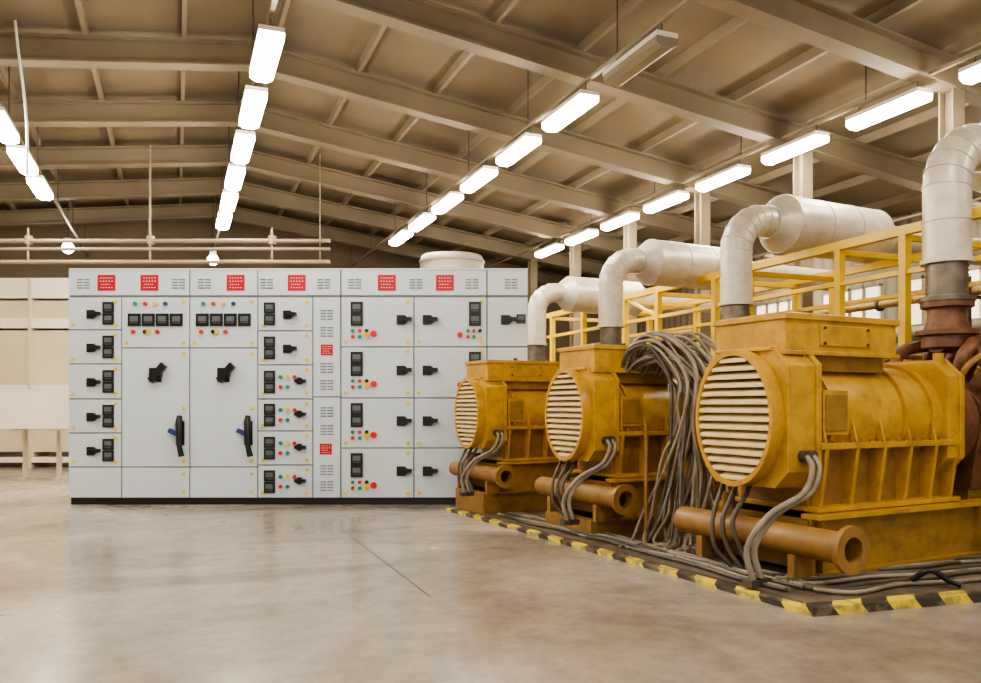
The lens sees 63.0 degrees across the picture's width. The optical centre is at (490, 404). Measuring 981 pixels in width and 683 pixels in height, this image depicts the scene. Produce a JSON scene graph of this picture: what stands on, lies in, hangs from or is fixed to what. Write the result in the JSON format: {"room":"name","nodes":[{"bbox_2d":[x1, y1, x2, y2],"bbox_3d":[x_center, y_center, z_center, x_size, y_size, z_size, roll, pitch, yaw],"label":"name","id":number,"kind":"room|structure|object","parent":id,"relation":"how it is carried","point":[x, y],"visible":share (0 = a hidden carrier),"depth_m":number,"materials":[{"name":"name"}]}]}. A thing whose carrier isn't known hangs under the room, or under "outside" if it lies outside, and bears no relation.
{"room":"electrical room","nodes":[
{"label":"electrical room","id":0,"kind":"room"},
{"bbox_2d":[0,203,566,284],"bbox_3d":[-5.551,-4.297,21.670,21.500,1.985,0.240,0,0,-21],"label":"girder","id":1,"kind":"object","parent":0,"point":[113,214],"depth_m":20.95,"materials":[{"name":"beige metal"}]},
{"bbox_2d":[0,219,600,452],"bbox_3d":[-6.245,-2.100,23.439,21.900,6.700,0.200,0,0,-21],"label":"wall","id":2,"kind":"structure","parent":0,"point":[339,255],"depth_m":22.42,"materials":[{"name":"brown paint"}]},
{"bbox_2d":[0,145,642,252],"bbox_3d":[-3.724,-4.297,17.016,21.500,1.985,0.240,0,0,-21],"label":"girder","id":3,"kind":"object","parent":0,"point":[72,157],"depth_m":16.83,"materials":[{"name":"beige metal"}]},
{"bbox_2d":[0,177,676,291],"bbox_3d":[-4.638,-4.297,19.343,21.500,1.985,0.240,0,0,-21],"label":"girder","id":4,"kind":"object","parent":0,"point":[179,187],"depth_m":19.19,"materials":[{"name":"beige metal"}]},
{"bbox_2d":[0,32,790,206],"bbox_3d":[-1.898,-4.297,12.361,21.500,1.985,0.240,0,0,-21],"label":"girder","id":5,"kind":"object","parent":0,"point":[36,49],"depth_m":12.22,"materials":[{"name":"beige metal"}]},
{"bbox_2d":[0,99,792,262],"bbox_3d":[-2.811,-4.297,14.688,21.500,1.985,0.240,0,0,-21],"label":"girder","id":6,"kind":"object","parent":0,"point":[41,113],"depth_m":14.60,"materials":[{"name":"beige metal"}]},
{"bbox_2d":[0,452,980,682],"bbox_3d":[-0.911,1.300,9.848,21.500,0.100,29.000,0,0,-21],"label":"floor","id":7,"kind":"structure","parent":0,"point":[89,593],"depth_m":4.77,"materials":[{"name":"concrete"}]},
{"bbox_2d":[0,278,68,467],"bbox_3d":[-9.210,-0.645,16.350,6.850,3.790,0.760,0,0,0],"label":"wall panels","id":8,"kind":"object","parent":7,"relation":"on","point":[34,312],"visible":0.34,"depth_m":16.08,"materials":[{"name":"paint"}]},
{"bbox_2d":[0,390,68,479],"bbox_3d":[-9.230,0.500,13.450,5.606,1.500,0.900,0,0,0],"label":"workbench","id":9,"kind":"object","parent":7,"relation":"on","point":[25,410],"visible":0.56,"depth_m":13.00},
{"bbox_2d":[69,268,527,504],"bbox_3d":[-2.414,-0.233,10.288,5.766,2.966,0.725,0,0,0],"label":"tall cabinet","id":10,"kind":"object","parent":7,"relation":"on","point":[188,386],"visible":0.93,"depth_m":10.04,"materials":[{"name":"grey metal"}]},
{"bbox_2d":[342,523,478,596],"bbox_3d":[-0.264,1.249,6.879,1.465,0.002,3.000,0,0,-21],"label":"joint","id":11,"kind":"object","parent":7,"relation":"on","point":[474,523],"visible":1,"depth_m":6.73,"materials":[{"name":"grey concrete"}]},
{"bbox_2d":[419,251,484,267],"bbox_3d":[-0.818,-0.960,17.000,1.400,4.420,1.400,0,0,-21],"label":"storage tank","id":12,"kind":"object","parent":7,"relation":"on","point":[440,259],"visible":0.22,"depth_m":16.40,"materials":[{"name":"white metal"}]},
{"bbox_2d":[528,260,536,353],"bbox_3d":[1.134,-1.320,21.608,0.200,5.140,0.200,0,0,-21],"label":"steel column","id":13,"kind":"structure","parent":7,"relation":"on","point":[532,264],"depth_m":21.52,"materials":[{"name":"beige metal"}]},
{"bbox_2d":[449,358,687,513],"bbox_3d":[1.471,0.249,9.963,4.334,1.912,1.296,0,0,-27],"label":"diesel generator","id":14,"kind":"object","parent":7,"relation":"on","point":[500,404],"visible":0.41,"depth_m":9.09,"materials":[{"name":"yellow paint"}]},
{"bbox_2d":[597,239,831,344],"bbox_3d":[3.249,-1.426,10.978,4.260,1.438,0.592,0,0,-27],"label":"pipe","id":15,"kind":"object","parent":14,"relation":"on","point":[654,262],"visible":0.81,"depth_m":10.17,"materials":[{"name":"metal"}]},
{"bbox_2d":[570,243,580,346],"bbox_3d":[2.047,-1.320,19.281,0.200,5.140,0.200,0,0,-21],"label":"steel column","id":16,"kind":"structure","parent":7,"relation":"on","point":[575,250],"depth_m":19.20,"materials":[{"name":"beige metal"}]},
{"bbox_2d":[624,221,636,344],"bbox_3d":[2.960,-1.320,16.954,0.200,5.140,0.200,0,0,-21],"label":"steel column","id":17,"kind":"structure","parent":7,"relation":"on","point":[630,229],"depth_m":16.87,"materials":[{"name":"beige metal"}]},
{"bbox_2d":[618,330,728,552],"bbox_3d":[1.632,0.259,7.184,1.392,1.921,1.292,0,0,-21],"label":"cable bundle","id":18,"kind":"object","parent":7,"relation":"on","point":[695,489],"visible":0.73,"depth_m":7.14,"materials":[{"name":"grey rubber"}]},
{"bbox_2d":[694,191,709,363],"bbox_3d":[3.874,-1.320,14.627,0.200,5.140,0.200,0,0,-21],"label":"steel column","id":19,"kind":"structure","parent":7,"relation":"on","point":[702,199],"depth_m":14.55,"materials":[{"name":"beige metal"}]},
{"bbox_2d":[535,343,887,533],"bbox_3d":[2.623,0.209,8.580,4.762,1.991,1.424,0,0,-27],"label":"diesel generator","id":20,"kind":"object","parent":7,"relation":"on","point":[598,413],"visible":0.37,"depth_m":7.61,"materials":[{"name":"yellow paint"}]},
{"bbox_2d":[718,194,980,319],"bbox_3d":[4.577,-1.576,9.695,4.680,1.580,0.651,0,0,-27],"label":"pipe","id":21,"kind":"object","parent":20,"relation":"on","point":[787,224],"visible":0.85,"depth_m":8.79,"materials":[{"name":"metal"}]},
{"bbox_2d":[446,508,980,616],"bbox_3d":[2.537,1.222,6.318,8.128,0.055,3.441,0,0,24],"label":"edging","id":22,"kind":"object","parent":7,"relation":"on","point":[861,605],"visible":1,"depth_m":5.05,"materials":[{"name":"yellow paint"}]},
{"bbox_2d":[459,508,980,602],"bbox_3d":[2.228,1.228,10.457,5.610,0.045,11.160,0,0,-21],"label":"plinth","id":23,"kind":"object","parent":7,"relation":"on","point":[798,595],"visible":0.18,"depth_m":5.59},
{"bbox_2d":[497,511,980,594],"bbox_3d":[2.686,1.139,7.412,3.890,0.128,4.367,0,0,-21],"label":"floor cables","id":24,"kind":"object","parent":7,"relation":"on","point":[911,574],"visible":0.88,"depth_m":5.64,"materials":[{"name":"black plastic"}]},
{"bbox_2d":[546,206,980,361],"bbox_3d":[3.457,-0.242,10.488,1.460,2.895,9.800,0,0,-21],"label":"safety railing","id":25,"kind":"object","parent":7,"relation":"on","point":[837,283],"visible":0.34,"depth_m":9.40,"materials":[{"name":"metal"}]},
{"bbox_2d":[555,276,980,360],"bbox_3d":[5.112,-0.225,14.360,0.610,2.950,17.000,0,0,-21],"label":"rack","id":26,"kind":"object","parent":7,"relation":"on","point":[879,306],"visible":0.06,"depth_m":11.74,"materials":[{"name":"paint"}]},
{"bbox_2d":[793,150,812,312],"bbox_3d":[4.795,-1.320,12.281,0.200,5.140,0.200,0,0,-21],"label":"steel column","id":27,"kind":"structure","parent":7,"relation":"on","point":[802,162],"depth_m":12.20,"materials":[{"name":"beige metal"}]},
{"bbox_2d":[674,299,980,588],"bbox_3d":[3.913,0.155,6.816,5.350,2.100,1.600,0,0,-27],"label":"diesel generator","id":28,"kind":"object","parent":7,"relation":"on","point":[840,458],"visible":1,"depth_m":5.92,"materials":[{"name":"yellow paint"}]},
{"bbox_2d":[918,122,980,303],"bbox_3d":[6.109,-1.783,8.068,5.259,1.776,0.731,0,0,-27],"label":"pipe","id":29,"kind":"object","parent":28,"relation":"on","point":[952,170],"visible":0.96,"depth_m":6.82,"materials":[{"name":"metal"}]},
{"bbox_2d":[938,87,964,357],"bbox_3d":[5.719,-1.320,9.926,0.200,5.140,0.200,0,0,-21],"label":"steel column","id":30,"kind":"structure","parent":7,"relation":"on","point":[951,105],"depth_m":9.93,"materials":[{"name":"beige metal"}]},
{"bbox_3d":[0.679,0.264,12.419,4.173,1.882,1.248,0,0,-27],"label":"diesel generator","id":31,"kind":"object","parent":7,"relation":"on","visible":0},
{"bbox_2d":[528,276,721,360],"bbox_3d":[2.391,-1.370,13.396,4.102,1.385,0.570,0,0,-27],"label":"pipe","id":32,"kind":"object","parent":31,"relation":"on","point":[572,294],"visible":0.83,"depth_m":12.59,"materials":[{"name":"metal"}]},
{"bbox_2d":[0,0,980,278],"bbox_3d":[-0.948,-4.665,9.941,21.900,1.771,29.200,0,0,-21],"label":"ceiling","id":33,"kind":"structure","parent":0,"point":[751,51],"depth_m":12.48,"materials":[{"name":"beige metal"}]},
{"bbox_2d":[13,20,28,174],"bbox_3d":[-6.228,-4.406,10.641,0.144,2.610,0.339,0,0,9],"label":"hanging cable","id":34,"kind":"object","parent":33,"relation":"hanging from","point":[14,21],"visible":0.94,"depth_m":10.60,"materials":[{"name":"beige metal"}]},
{"bbox_2d":[0,67,89,257],"bbox_3d":[-6.432,-4.492,10.367,0.050,1.044,24.000,0,0,-21],"label":"conduit","id":35,"kind":"object","parent":33,"relation":"hanging from","point":[21,142],"visible":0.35,"depth_m":15.95,"materials":[{"name":"metal"}]},
{"bbox_2d":[0,107,19,144],"bbox_3d":[-6.597,-3.825,10.786,0.260,0.280,1.120,0,0,-21],"label":"fluorescent light","id":36,"kind":"object","parent":35,"relation":"hanging from","point":[9,134],"visible":1,"depth_m":10.85,"materials":[{"name":"beige plastic"}]},
{"bbox_2d":[6,143,38,175],"bbox_3d":[-7.203,-3.825,12.331,0.260,0.280,1.120,0,0,-21],"label":"fluorescent light","id":37,"kind":"object","parent":35,"relation":"hanging from","point":[17,153],"visible":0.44,"depth_m":12.06,"materials":[{"name":"beige plastic"}]},
{"bbox_2d":[26,175,52,199],"bbox_3d":[-7.810,-3.825,13.876,0.260,0.280,1.120,0,0,-21],"label":"fluorescent light","id":38,"kind":"object","parent":35,"relation":"hanging from","point":[38,184],"visible":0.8,"depth_m":13.62,"materials":[{"name":"beige plastic"}]},
{"bbox_2d":[62,238,73,253],"bbox_3d":[-9.770,-4.248,18.500,0.260,1.496,0.260,0,0,-21],"label":"pendant lamp","id":39,"kind":"object","parent":33,"relation":"hanging from","point":[64,244],"visible":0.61,"depth_m":18.43,"materials":[{"name":"beige"}]},
{"bbox_2d":[207,251,218,264],"bbox_3d":[-6.591,-4.359,19.000,0.260,2.091,0.260,0,0,-21],"label":"pendant lamp","id":40,"kind":"object","parent":33,"relation":"hanging from","point":[212,256],"visible":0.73,"depth_m":18.92,"materials":[{"name":"beige"}]},
{"bbox_2d":[214,0,277,246],"bbox_3d":[-3.547,-4.694,11.499,0.050,1.447,24.000,0,0,-21],"label":"conduit","id":41,"kind":"object","parent":33,"relation":"hanging from","point":[273,4],"visible":0.2,"depth_m":10.10,"materials":[{"name":"metal"}]},
{"bbox_2d":[216,210,231,229],"bbox_3d":[-5.450,-3.825,16.349,0.260,0.280,1.120,0,0,-21],"label":"fluorescent light","id":42,"kind":"object","parent":41,"relation":"hanging from","point":[223,220],"visible":0.8,"depth_m":16.06,"materials":[{"name":"beige plastic"}]},
{"bbox_2d":[220,189,237,212],"bbox_3d":[-4.844,-3.825,14.804,0.260,0.280,1.120,0,0,-21],"label":"fluorescent light","id":43,"kind":"object","parent":41,"relation":"hanging from","point":[228,201],"visible":0.81,"depth_m":14.49,"materials":[{"name":"beige plastic"}]},
{"bbox_2d":[225,163,245,190],"bbox_3d":[-4.237,-3.825,13.258,0.260,0.280,1.120,0,0,-21],"label":"fluorescent light","id":44,"kind":"object","parent":41,"relation":"hanging from","point":[235,173],"visible":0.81,"depth_m":12.97,"materials":[{"name":"beige plastic"}]},
{"bbox_2d":[231,128,254,163],"bbox_3d":[-3.631,-3.825,11.713,0.260,0.280,1.120,0,0,-21],"label":"fluorescent light","id":45,"kind":"object","parent":41,"relation":"hanging from","point":[243,142],"visible":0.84,"depth_m":11.45,"materials":[{"name":"beige plastic"}]},
{"bbox_2d":[239,81,267,129],"bbox_3d":[-3.024,-3.825,10.168,0.260,0.280,1.120,0,0,-21],"label":"fluorescent light","id":46,"kind":"object","parent":41,"relation":"hanging from","point":[254,99],"visible":0.87,"depth_m":9.92,"materials":[{"name":"beige plastic"}]},
{"bbox_2d":[249,18,284,82],"bbox_3d":[-2.418,-3.825,8.623,0.260,0.280,1.120,0,0,-21],"label":"fluorescent light","id":47,"kind":"object","parent":41,"relation":"hanging from","point":[269,40],"visible":1,"depth_m":8.40,"materials":[{"name":"beige plastic"}]},
{"bbox_2d":[349,0,693,267],"bbox_3d":[-0.009,-4.460,12.888,0.050,0.979,24.000,0,0,-21],"label":"conduit","id":48,"kind":"object","parent":33,"relation":"hanging from","point":[684,3],"visible":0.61,"depth_m":10.86,"materials":[{"name":"metal"}]},
{"bbox_2d":[389,229,412,245],"bbox_3d":[-2.022,-3.825,18.017,0.260,0.280,1.120,0,0,-21],"label":"fluorescent light","id":49,"kind":"object","parent":48,"relation":"hanging from","point":[398,238],"visible":0.99,"depth_m":17.77,"materials":[{"name":"beige plastic"}]},
{"bbox_2d":[408,207,435,231],"bbox_3d":[-1.416,-3.825,16.471,0.260,0.280,1.120,0,0,-21],"label":"fluorescent light","id":50,"kind":"object","parent":48,"relation":"hanging from","point":[424,218],"visible":0.99,"depth_m":16.23,"materials":[{"name":"beige plastic"}]},
{"bbox_2d":[432,186,463,213],"bbox_3d":[-0.809,-3.825,14.926,0.260,0.280,1.120,0,0,-21],"label":"fluorescent light","id":51,"kind":"object","parent":48,"relation":"hanging from","point":[451,198],"visible":1,"depth_m":14.70,"materials":[{"name":"beige plastic"}]},
{"bbox_2d":[460,160,497,192],"bbox_3d":[-0.203,-3.825,13.381,0.260,0.280,1.120,0,0,-21],"label":"fluorescent light","id":52,"kind":"object","parent":48,"relation":"hanging from","point":[481,176],"visible":1,"depth_m":13.18,"materials":[{"name":"beige plastic"}]},
{"bbox_2d":[496,127,541,166],"bbox_3d":[0.404,-3.825,11.836,0.260,0.280,1.120,0,0,-21],"label":"fluorescent light","id":53,"kind":"object","parent":48,"relation":"hanging from","point":[526,142],"visible":1,"depth_m":11.63,"materials":[{"name":"beige plastic"}]},
{"bbox_2d":[541,83,598,132],"bbox_3d":[1.010,-3.825,10.290,0.260,0.280,1.120,0,0,-21],"label":"fluorescent light","id":54,"kind":"object","parent":48,"relation":"hanging from","point":[582,100],"visible":1,"depth_m":10.11,"materials":[{"name":"beige plastic"}]},
{"bbox_2d":[603,24,677,86],"bbox_3d":[1.617,-3.825,8.745,0.260,0.280,1.120,0,0,-21],"label":"fluorescent light","id":55,"kind":"object","parent":48,"relation":"hanging from","point":[658,43],"visible":1,"depth_m":8.58,"materials":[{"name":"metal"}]},
{"bbox_2d":[487,49,980,267],"bbox_3d":[3.481,-4.216,14.258,0.050,0.492,24.000,0,0,-21],"label":"conduit","id":56,"kind":"object","parent":33,"relation":"hanging from","point":[978,52],"visible":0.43,"depth_m":11.76,"materials":[{"name":"metal"}]},
{"bbox_2d":[535,239,563,257],"bbox_3d":[1.428,-3.825,19.489,0.260,0.280,1.120,0,0,-21],"label":"fluorescent light","id":57,"kind":"object","parent":56,"relation":"hanging from","point":[554,247],"visible":1,"depth_m":19.27,"materials":[{"name":"beige plastic"}]},
{"bbox_2d":[565,228,598,244],"bbox_3d":[2.035,-3.825,17.944,0.260,0.280,1.120,0,0,-21],"label":"fluorescent light","id":58,"kind":"object","parent":56,"relation":"hanging from","point":[588,233],"visible":1,"depth_m":17.74,"materials":[{"name":"beige plastic"}]},
{"bbox_2d":[600,211,639,230],"bbox_3d":[2.641,-3.825,16.399,0.260,0.280,1.120,0,0,-21],"label":"fluorescent light","id":59,"kind":"object","parent":56,"relation":"hanging from","point":[629,216],"visible":1,"depth_m":16.22,"materials":[{"name":"beige plastic"}]},
{"bbox_2d":[643,185,688,212],"bbox_3d":[3.248,-3.825,14.853,0.260,0.280,1.120,0,0,-21],"label":"fluorescent light","id":60,"kind":"object","parent":56,"relation":"hanging from","point":[677,196],"visible":1,"depth_m":14.66,"materials":[{"name":"beige plastic"}]},
{"bbox_2d":[695,159,750,191],"bbox_3d":[3.854,-3.825,13.308,0.260,0.280,1.120,0,0,-21],"label":"fluorescent light","id":61,"kind":"object","parent":56,"relation":"hanging from","point":[739,170],"visible":1,"depth_m":13.14,"materials":[{"name":"beige plastic"}]},
{"bbox_2d":[761,125,829,164],"bbox_3d":[4.461,-3.825,11.763,0.260,0.280,1.120,0,0,-21],"label":"fluorescent light","id":62,"kind":"object","parent":56,"relation":"hanging from","point":[816,138],"visible":1,"depth_m":11.61,"materials":[{"name":"beige plastic"}]},
{"bbox_2d":[845,81,932,130],"bbox_3d":[5.067,-3.825,10.218,0.260,0.280,1.120,0,0,-21],"label":"fluorescent light","id":63,"kind":"object","parent":56,"relation":"hanging from","point":[917,96],"visible":1,"depth_m":10.08,"materials":[{"name":"beige plastic"}]},
{"bbox_2d":[958,56,980,84],"bbox_3d":[5.674,-3.825,8.672,0.260,0.280,1.120,0,0,-21],"label":"fluorescent light","id":64,"kind":"object","parent":56,"relation":"hanging from","point":[970,74],"visible":1,"depth_m":9.04,"materials":[{"name":"beige plastic"}]},
{"bbox_2d":[0,0,980,275],"bbox_3d":[-1.051,-4.583,9.793,20.060,1.602,29.000,0,0,-21],"label":"ceiling purlins","id":65,"kind":"structure","parent":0,"point":[897,7],"depth_m":12.33,"materials":[{"name":"beige metal"}]},
{"bbox_2d":[0,145,329,263],"bbox_3d":[-7.350,-3.626,14.520,8.881,2.148,0.136,0,0,0],"label":"piping","id":66,"kind":"object","parent":65,"relation":"hanging from","point":[28,240],"visible":1,"depth_m":14.47,"materials":[{"name":"paint"}]},
{"bbox_2d":[643,197,980,285],"bbox_3d":[7.065,-3.390,15.664,0.040,0.040,24.000,0,0,-21],"label":"conduit","id":67,"kind":"object","parent":65,"relation":"attached to","point":[979,198],"visible":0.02,"depth_m":14.50,"materials":[{"name":"metal"}]},
{"bbox_2d":[303,0,980,207],"bbox_3d":[-0.977,-4.297,10.016,21.500,1.985,0.240,0,0,-21],"label":"girder","id":68,"kind":"object","parent":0,"point":[427,19],"depth_m":11.04,"materials":[{"name":"beige metal"}]},
{"bbox_2d":[621,210,980,367],"bbox_3d":[9.189,-1.500,13.812,0.200,5.500,29.000,0,0,-21],"label":"wall","id":69,"kind":"structure","parent":0,"point":[890,285],"depth_m":17.74,"materials":[{"name":"beige paint"}]},
{"bbox_2d":[754,298,791,314],"bbox_3d":[6.912,-1.975,19.203,0.100,1.050,1.600,0,0,-21],"label":"window","id":70,"kind":"structure","parent":69,"relation":"in","point":[786,304],"depth_m":19.32,"materials":[{"name":"beige glass"}]},
{"bbox_2d":[637,263,919,318],"bbox_3d":[9.049,-1.350,13.757,0.100,2.800,29.000,0,0,-21],"label":"trim","id":71,"kind":"structure","parent":69,"relation":"attached to","point":[917,264],"depth_m":17.00,"materials":[{"name":"paint"}]},
{"bbox_2d":[821,283,882,318],"bbox_3d":[7.716,-1.975,17.155,0.100,1.050,1.600,0,0,-21],"label":"window","id":72,"kind":"structure","parent":69,"relation":"in","point":[872,290],"depth_m":16.79,"materials":[{"name":"beige glass"}]},
{"bbox_2d":[911,266,980,324],"bbox_3d":[8.519,-1.975,15.107,0.100,1.050,1.600,0,0,-21],"label":"window","id":73,"kind":"structure","parent":69,"relation":"in","point":[918,282],"depth_m":15.46,"materials":[{"name":"beige glass"}]},
{"bbox_2d":[694,0,980,108],"bbox_3d":[-0.052,-4.297,7.660,21.500,1.985,0.240,0,0,-21],"label":"girder","id":74,"kind":"object","parent":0,"point":[815,23],"depth_m":9.32,"materials":[{"name":"beige metal"}]}
]}

